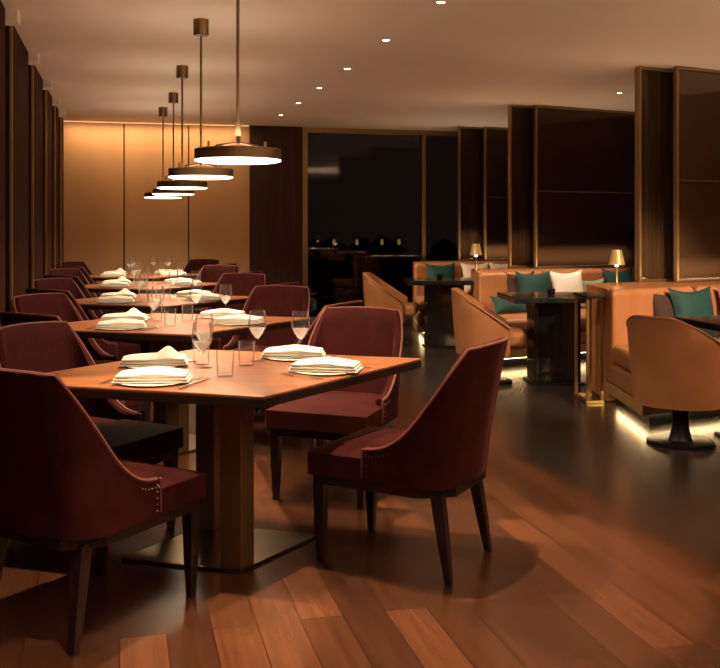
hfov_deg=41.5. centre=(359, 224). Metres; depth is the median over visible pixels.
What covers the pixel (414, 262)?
trim
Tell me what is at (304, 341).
dining chair
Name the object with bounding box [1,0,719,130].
ceiling
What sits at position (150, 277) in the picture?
dining table
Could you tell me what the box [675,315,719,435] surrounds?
cocktail table
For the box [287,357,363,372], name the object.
napkin
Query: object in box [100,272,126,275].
napkin
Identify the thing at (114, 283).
napkin
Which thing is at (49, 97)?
wall panel
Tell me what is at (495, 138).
glass screen
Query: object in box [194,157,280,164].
diffuser
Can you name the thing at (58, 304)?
dining chair
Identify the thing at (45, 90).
trim
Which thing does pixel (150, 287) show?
dining table
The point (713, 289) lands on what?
cushion
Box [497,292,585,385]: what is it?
cocktail table
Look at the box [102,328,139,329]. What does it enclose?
plate
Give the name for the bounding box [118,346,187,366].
napkin
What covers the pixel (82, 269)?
dining chair
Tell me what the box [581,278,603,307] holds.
throw cushion
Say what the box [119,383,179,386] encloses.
plate
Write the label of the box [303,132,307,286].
trim
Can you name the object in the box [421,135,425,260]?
trim
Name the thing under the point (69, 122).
trim
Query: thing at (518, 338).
seat cushion
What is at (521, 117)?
curtain
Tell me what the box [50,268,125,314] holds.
dining chair
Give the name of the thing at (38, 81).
wall panel
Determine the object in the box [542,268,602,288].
cushion
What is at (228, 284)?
dining chair
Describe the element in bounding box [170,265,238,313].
dining chair
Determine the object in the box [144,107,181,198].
pendant lamp
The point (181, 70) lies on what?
pendant lamp
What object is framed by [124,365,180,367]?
plate
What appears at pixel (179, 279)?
napkin
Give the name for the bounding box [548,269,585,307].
throw cushion
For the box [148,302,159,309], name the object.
wine glass
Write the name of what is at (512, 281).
throw cushion
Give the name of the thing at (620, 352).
seat cushion
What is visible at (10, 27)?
trim
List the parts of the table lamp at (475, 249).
lamp shade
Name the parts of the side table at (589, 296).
leg, leg, leg, leg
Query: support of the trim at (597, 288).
on the floor
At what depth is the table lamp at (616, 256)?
7.68 m
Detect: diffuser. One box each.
[144,197,181,198]
[153,193,193,195]
[157,187,206,189]
[169,175,232,179]
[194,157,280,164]
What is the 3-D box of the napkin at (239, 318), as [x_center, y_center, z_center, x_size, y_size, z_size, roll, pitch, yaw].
[-0.734,0.568,5.770,0.286,0.046,0.164,0,0,10]
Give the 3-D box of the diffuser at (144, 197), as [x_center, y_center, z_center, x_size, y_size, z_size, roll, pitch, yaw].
[-2.260,-0.312,10.900,0.418,0.015,0.418,0,0,0]
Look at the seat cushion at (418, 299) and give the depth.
11.15 m
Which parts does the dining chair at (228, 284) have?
backrest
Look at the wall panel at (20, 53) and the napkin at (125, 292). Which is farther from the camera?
the napkin at (125, 292)
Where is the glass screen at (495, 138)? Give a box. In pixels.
[484,127,507,260]
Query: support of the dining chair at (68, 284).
on the floor
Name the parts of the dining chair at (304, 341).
leg, backrest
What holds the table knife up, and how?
on the dining table at (236, 383)
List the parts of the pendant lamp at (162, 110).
rod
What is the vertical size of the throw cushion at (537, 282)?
0.411 m
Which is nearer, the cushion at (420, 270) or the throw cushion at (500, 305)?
the throw cushion at (500, 305)
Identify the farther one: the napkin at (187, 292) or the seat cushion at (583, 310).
the seat cushion at (583, 310)
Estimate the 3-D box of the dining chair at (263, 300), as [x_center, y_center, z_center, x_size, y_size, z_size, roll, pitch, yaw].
[-0.689,0.900,6.781,0.544,0.901,0.718,0,0,20]
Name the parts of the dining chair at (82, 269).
backrest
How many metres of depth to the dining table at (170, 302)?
7.39 m
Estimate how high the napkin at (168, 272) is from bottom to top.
0.046 m
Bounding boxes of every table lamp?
[470,244,481,270]
[608,250,624,284]
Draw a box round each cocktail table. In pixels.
[403,277,473,348]
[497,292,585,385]
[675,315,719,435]
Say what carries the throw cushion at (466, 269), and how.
on the sofa at (420, 270)
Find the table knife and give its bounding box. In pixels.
[178,378,205,388]
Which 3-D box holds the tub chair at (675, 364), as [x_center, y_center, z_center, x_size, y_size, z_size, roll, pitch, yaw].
[1.984,0.950,5.896,0.634,0.800,0.638,0,0,-38]
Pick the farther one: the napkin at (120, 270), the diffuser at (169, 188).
the napkin at (120, 270)
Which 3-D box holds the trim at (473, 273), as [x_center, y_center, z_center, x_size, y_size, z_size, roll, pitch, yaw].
[2.317,0.919,10.761,2.772,0.862,0.587,0,0,-28]
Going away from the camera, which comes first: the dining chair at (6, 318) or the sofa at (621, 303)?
the dining chair at (6, 318)
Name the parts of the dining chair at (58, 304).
seat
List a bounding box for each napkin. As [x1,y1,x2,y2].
[95,295,134,302]
[95,318,146,328]
[98,281,129,286]
[99,288,135,297]
[99,308,148,320]
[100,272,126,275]
[102,276,131,283]
[103,268,127,273]
[111,366,192,382]
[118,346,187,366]
[155,269,176,272]
[161,271,186,274]
[163,278,192,281]
[170,280,201,284]
[174,289,210,295]
[186,293,223,299]
[198,308,245,316]
[213,314,264,323]
[260,345,325,357]
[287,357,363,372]
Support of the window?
in the wall
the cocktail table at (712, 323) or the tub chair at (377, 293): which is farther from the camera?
the tub chair at (377, 293)
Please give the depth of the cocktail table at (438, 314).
10.41 m
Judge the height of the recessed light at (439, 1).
0.006 m
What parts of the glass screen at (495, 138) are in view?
rail, rail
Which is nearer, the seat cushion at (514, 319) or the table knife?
the table knife
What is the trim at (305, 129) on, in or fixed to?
attached to the wall
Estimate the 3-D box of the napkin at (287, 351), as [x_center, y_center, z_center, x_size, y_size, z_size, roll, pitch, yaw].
[-0.300,0.568,4.290,0.286,0.046,0.164,0,0,0]
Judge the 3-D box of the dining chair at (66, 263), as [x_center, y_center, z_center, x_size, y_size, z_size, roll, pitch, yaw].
[-3.299,0.900,11.581,0.718,0.901,0.544,0,0,28]
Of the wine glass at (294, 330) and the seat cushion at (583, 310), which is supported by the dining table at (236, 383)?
the wine glass at (294, 330)
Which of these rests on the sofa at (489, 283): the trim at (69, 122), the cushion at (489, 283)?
the cushion at (489, 283)
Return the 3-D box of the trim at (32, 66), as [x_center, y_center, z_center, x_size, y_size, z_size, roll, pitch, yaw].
[-2.634,0.001,7.637,0.020,2.698,0.024,0,0,-14]
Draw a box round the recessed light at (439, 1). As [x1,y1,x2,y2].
[434,0,447,3]
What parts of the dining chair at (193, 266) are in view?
backrest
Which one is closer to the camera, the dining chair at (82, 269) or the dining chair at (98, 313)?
the dining chair at (98, 313)
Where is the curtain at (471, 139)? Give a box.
[461,129,482,258]
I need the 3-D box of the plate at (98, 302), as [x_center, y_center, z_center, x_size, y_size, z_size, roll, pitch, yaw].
[-1.890,0.596,7.335,0.268,0.008,0.268,0,0,0]
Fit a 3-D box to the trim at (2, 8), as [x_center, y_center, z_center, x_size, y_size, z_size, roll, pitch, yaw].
[-2.125,0.000,5.280,0.150,2.700,1.280,0,0,-14]
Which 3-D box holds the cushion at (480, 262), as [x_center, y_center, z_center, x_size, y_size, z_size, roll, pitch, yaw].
[1.651,0.825,12.486,0.798,0.690,0.194,0,0,-28]
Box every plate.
[98,302,128,302]
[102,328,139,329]
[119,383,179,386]
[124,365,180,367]
[217,323,251,324]
[267,358,308,360]
[294,371,348,374]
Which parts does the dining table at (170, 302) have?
leg, leg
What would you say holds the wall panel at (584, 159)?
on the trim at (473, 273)
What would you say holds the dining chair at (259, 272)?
on the floor
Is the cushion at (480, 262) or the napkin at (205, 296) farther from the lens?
the cushion at (480, 262)
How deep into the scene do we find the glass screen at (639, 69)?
8.07 m
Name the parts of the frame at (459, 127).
rail, rail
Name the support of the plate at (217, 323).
on the dining table at (176, 331)
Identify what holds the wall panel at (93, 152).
attached to the wall
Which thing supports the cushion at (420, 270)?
on the sofa at (420, 270)
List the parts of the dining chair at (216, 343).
seat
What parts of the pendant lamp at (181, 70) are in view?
rod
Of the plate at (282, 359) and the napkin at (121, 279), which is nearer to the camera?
the plate at (282, 359)
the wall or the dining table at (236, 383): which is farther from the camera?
the wall
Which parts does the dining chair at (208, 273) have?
seat, backrest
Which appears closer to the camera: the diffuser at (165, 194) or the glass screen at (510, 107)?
the diffuser at (165, 194)
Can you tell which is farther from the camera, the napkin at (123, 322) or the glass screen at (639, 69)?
the glass screen at (639, 69)
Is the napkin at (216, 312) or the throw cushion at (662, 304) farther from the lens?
the throw cushion at (662, 304)
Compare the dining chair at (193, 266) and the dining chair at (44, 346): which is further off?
the dining chair at (193, 266)
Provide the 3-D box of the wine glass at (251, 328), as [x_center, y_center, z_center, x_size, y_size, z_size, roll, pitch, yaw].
[-0.453,0.489,4.195,0.083,0.222,0.083,0,0,26]
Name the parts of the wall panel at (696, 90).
rail, rail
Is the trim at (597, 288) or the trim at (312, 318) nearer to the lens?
the trim at (597, 288)
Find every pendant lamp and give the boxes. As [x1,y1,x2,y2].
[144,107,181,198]
[152,92,193,195]
[157,65,206,189]
[169,18,232,179]
[194,0,280,164]
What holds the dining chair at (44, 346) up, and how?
on the floor
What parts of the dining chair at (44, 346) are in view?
backrest, seat, seat frame, leg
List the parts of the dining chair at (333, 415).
leg, leg, seat, seat frame, backrest, leg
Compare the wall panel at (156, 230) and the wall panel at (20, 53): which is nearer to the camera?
the wall panel at (20, 53)
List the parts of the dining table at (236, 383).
leg, plate, leg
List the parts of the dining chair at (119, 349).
seat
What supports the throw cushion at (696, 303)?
on the sofa at (621, 303)
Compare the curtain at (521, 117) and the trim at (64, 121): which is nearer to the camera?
the curtain at (521, 117)
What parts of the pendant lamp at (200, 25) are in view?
rod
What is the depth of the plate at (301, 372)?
3.80 m
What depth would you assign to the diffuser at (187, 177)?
6.12 m
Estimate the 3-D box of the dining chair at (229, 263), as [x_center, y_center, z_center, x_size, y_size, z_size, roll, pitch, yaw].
[-1.841,0.900,11.249,0.718,0.901,0.544,0,0,28]
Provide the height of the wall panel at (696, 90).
1.833 m
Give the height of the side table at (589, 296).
0.815 m
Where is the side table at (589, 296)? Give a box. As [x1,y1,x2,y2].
[573,292,605,403]
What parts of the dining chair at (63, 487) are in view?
leg, leg, backrest, seat frame, leg, nail trim, seat, leg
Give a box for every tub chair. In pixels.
[362,272,418,343]
[451,288,526,384]
[626,315,719,449]
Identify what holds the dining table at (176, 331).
on the floor
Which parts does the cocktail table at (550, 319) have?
plate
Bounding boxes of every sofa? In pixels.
[414,261,507,336]
[477,267,635,366]
[606,284,719,425]
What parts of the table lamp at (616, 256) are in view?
stem, lamp shade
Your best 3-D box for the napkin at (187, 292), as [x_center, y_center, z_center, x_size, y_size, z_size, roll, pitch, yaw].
[-1.400,0.568,8.000,0.286,0.046,0.164,0,0,7]
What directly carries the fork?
on the dining table at (236, 383)
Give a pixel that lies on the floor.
(569, 578)
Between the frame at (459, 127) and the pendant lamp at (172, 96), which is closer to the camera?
the pendant lamp at (172, 96)
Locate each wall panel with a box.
[5,25,27,311]
[28,65,42,287]
[43,90,51,274]
[52,106,58,268]
[64,122,122,283]
[125,124,187,312]
[189,126,249,272]
[534,105,634,267]
[635,69,670,280]
[674,66,719,282]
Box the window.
[308,133,457,316]
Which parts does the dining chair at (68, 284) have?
backrest, seat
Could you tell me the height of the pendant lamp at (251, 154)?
1.045 m
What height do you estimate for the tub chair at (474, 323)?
0.800 m
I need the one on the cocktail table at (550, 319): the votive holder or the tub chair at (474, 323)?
the votive holder
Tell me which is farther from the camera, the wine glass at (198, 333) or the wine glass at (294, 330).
the wine glass at (294, 330)
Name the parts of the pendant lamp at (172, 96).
rod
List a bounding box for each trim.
[0,0,4,326]
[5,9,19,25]
[9,26,12,311]
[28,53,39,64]
[31,65,33,287]
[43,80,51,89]
[45,90,46,274]
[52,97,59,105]
[54,106,55,268]
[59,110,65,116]
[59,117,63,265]
[60,117,61,265]
[64,121,248,126]
[69,122,249,270]
[303,127,457,135]
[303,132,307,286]
[308,317,412,321]
[413,260,507,330]
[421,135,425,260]
[471,266,634,299]
[586,281,719,400]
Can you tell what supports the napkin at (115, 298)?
on the plate at (98, 302)
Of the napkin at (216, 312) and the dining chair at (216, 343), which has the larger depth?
the dining chair at (216, 343)
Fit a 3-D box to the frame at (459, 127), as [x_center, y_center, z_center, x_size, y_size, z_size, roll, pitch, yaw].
[1.541,-0.429,13.087,0.450,1.833,0.040,0,0,-28]
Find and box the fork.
[280,373,323,378]
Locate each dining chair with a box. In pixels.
[0,312,150,421]
[0,321,182,556]
[0,368,205,655]
[13,293,116,364]
[25,288,139,360]
[34,278,133,343]
[43,275,103,318]
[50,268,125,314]
[56,266,126,311]
[62,261,102,293]
[166,259,219,312]
[168,263,236,313]
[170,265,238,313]
[189,273,265,349]
[194,271,261,313]
[194,282,297,349]
[223,285,309,407]
[266,306,402,508]
[271,300,361,449]
[308,336,508,585]
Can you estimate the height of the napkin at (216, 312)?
0.046 m
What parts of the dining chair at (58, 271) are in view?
backrest, seat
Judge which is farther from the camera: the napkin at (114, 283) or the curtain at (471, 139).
the curtain at (471, 139)
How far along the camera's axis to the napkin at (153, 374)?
3.56 m
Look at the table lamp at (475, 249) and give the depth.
10.16 m
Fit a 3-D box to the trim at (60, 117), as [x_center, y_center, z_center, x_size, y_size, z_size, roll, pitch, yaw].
[-3.566,0.001,11.321,0.020,2.698,0.024,0,0,-14]
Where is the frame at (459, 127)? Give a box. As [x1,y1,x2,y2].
[458,126,483,260]
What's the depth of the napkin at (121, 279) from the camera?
9.54 m
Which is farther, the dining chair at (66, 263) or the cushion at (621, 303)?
the dining chair at (66, 263)
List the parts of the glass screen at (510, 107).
rail, rail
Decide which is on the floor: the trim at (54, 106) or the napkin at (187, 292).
the trim at (54, 106)
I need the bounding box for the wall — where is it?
[250,125,302,285]
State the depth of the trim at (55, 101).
10.07 m
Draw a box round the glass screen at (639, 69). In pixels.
[636,66,673,281]
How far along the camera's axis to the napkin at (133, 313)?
5.88 m
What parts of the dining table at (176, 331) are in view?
leg, leg, plate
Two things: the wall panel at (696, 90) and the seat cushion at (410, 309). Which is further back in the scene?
the seat cushion at (410, 309)
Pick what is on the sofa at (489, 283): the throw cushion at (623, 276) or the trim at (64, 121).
the throw cushion at (623, 276)
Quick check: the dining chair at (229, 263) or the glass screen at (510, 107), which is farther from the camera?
the dining chair at (229, 263)
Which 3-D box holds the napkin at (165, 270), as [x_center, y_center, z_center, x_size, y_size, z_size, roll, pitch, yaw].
[-2.370,0.568,11.680,0.286,0.046,0.164,0,0,7]
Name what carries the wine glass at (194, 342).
on the dining table at (236, 383)
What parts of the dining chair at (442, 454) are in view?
leg, seat, leg, nail trim, seat frame, backrest, leg, leg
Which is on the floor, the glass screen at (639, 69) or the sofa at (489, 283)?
the sofa at (489, 283)
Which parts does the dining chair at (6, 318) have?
backrest, seat, seat frame, leg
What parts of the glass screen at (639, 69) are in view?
rail, rail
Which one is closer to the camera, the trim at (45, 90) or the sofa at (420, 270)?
the trim at (45, 90)
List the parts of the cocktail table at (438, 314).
plate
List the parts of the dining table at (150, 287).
leg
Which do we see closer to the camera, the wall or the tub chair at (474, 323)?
the tub chair at (474, 323)
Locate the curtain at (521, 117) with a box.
[512,108,531,265]
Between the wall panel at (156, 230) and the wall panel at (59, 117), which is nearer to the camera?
the wall panel at (59, 117)
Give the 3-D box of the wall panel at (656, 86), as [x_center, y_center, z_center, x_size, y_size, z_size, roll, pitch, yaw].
[2.562,-0.428,8.237,0.440,1.824,0.064,0,0,-28]
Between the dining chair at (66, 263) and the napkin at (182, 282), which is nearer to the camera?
the napkin at (182, 282)
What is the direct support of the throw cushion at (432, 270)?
on the sofa at (420, 270)
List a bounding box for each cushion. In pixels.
[403,302,418,316]
[414,262,462,301]
[415,296,423,312]
[425,263,454,276]
[460,262,488,292]
[464,261,507,293]
[477,270,541,311]
[489,262,507,268]
[490,296,526,313]
[498,310,526,332]
[506,271,533,291]
[510,327,526,347]
[515,270,550,308]
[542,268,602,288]
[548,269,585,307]
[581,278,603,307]
[581,307,585,328]
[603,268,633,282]
[606,285,693,375]
[612,344,629,370]
[653,294,674,317]
[667,286,718,338]
[690,284,719,336]
[716,286,719,302]
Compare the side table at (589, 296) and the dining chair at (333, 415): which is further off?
the side table at (589, 296)
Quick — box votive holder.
[547,289,554,295]
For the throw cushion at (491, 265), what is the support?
on the sofa at (420, 270)
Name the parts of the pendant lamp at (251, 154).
rod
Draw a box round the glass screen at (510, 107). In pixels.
[508,105,533,267]
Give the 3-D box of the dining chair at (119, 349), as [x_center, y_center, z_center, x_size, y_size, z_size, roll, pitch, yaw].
[-2.067,0.900,7.002,0.544,0.901,0.718,0,0,30]
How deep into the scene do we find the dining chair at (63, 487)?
3.01 m
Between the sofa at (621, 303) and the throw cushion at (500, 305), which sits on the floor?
the sofa at (621, 303)
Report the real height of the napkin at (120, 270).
0.073 m
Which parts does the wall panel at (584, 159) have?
rail, rail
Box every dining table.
[47,349,421,573]
[68,313,310,455]
[76,294,248,353]
[85,281,216,353]
[90,273,197,340]
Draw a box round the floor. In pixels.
[0,320,719,667]
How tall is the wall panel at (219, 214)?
2.680 m
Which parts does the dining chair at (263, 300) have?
seat, backrest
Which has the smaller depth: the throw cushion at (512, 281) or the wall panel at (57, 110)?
the throw cushion at (512, 281)
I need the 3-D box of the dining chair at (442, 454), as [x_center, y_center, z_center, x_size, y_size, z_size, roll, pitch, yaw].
[0.229,0.900,3.859,0.718,0.901,0.544,0,0,28]
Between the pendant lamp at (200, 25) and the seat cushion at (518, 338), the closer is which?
the pendant lamp at (200, 25)
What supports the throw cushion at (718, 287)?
on the sofa at (621, 303)

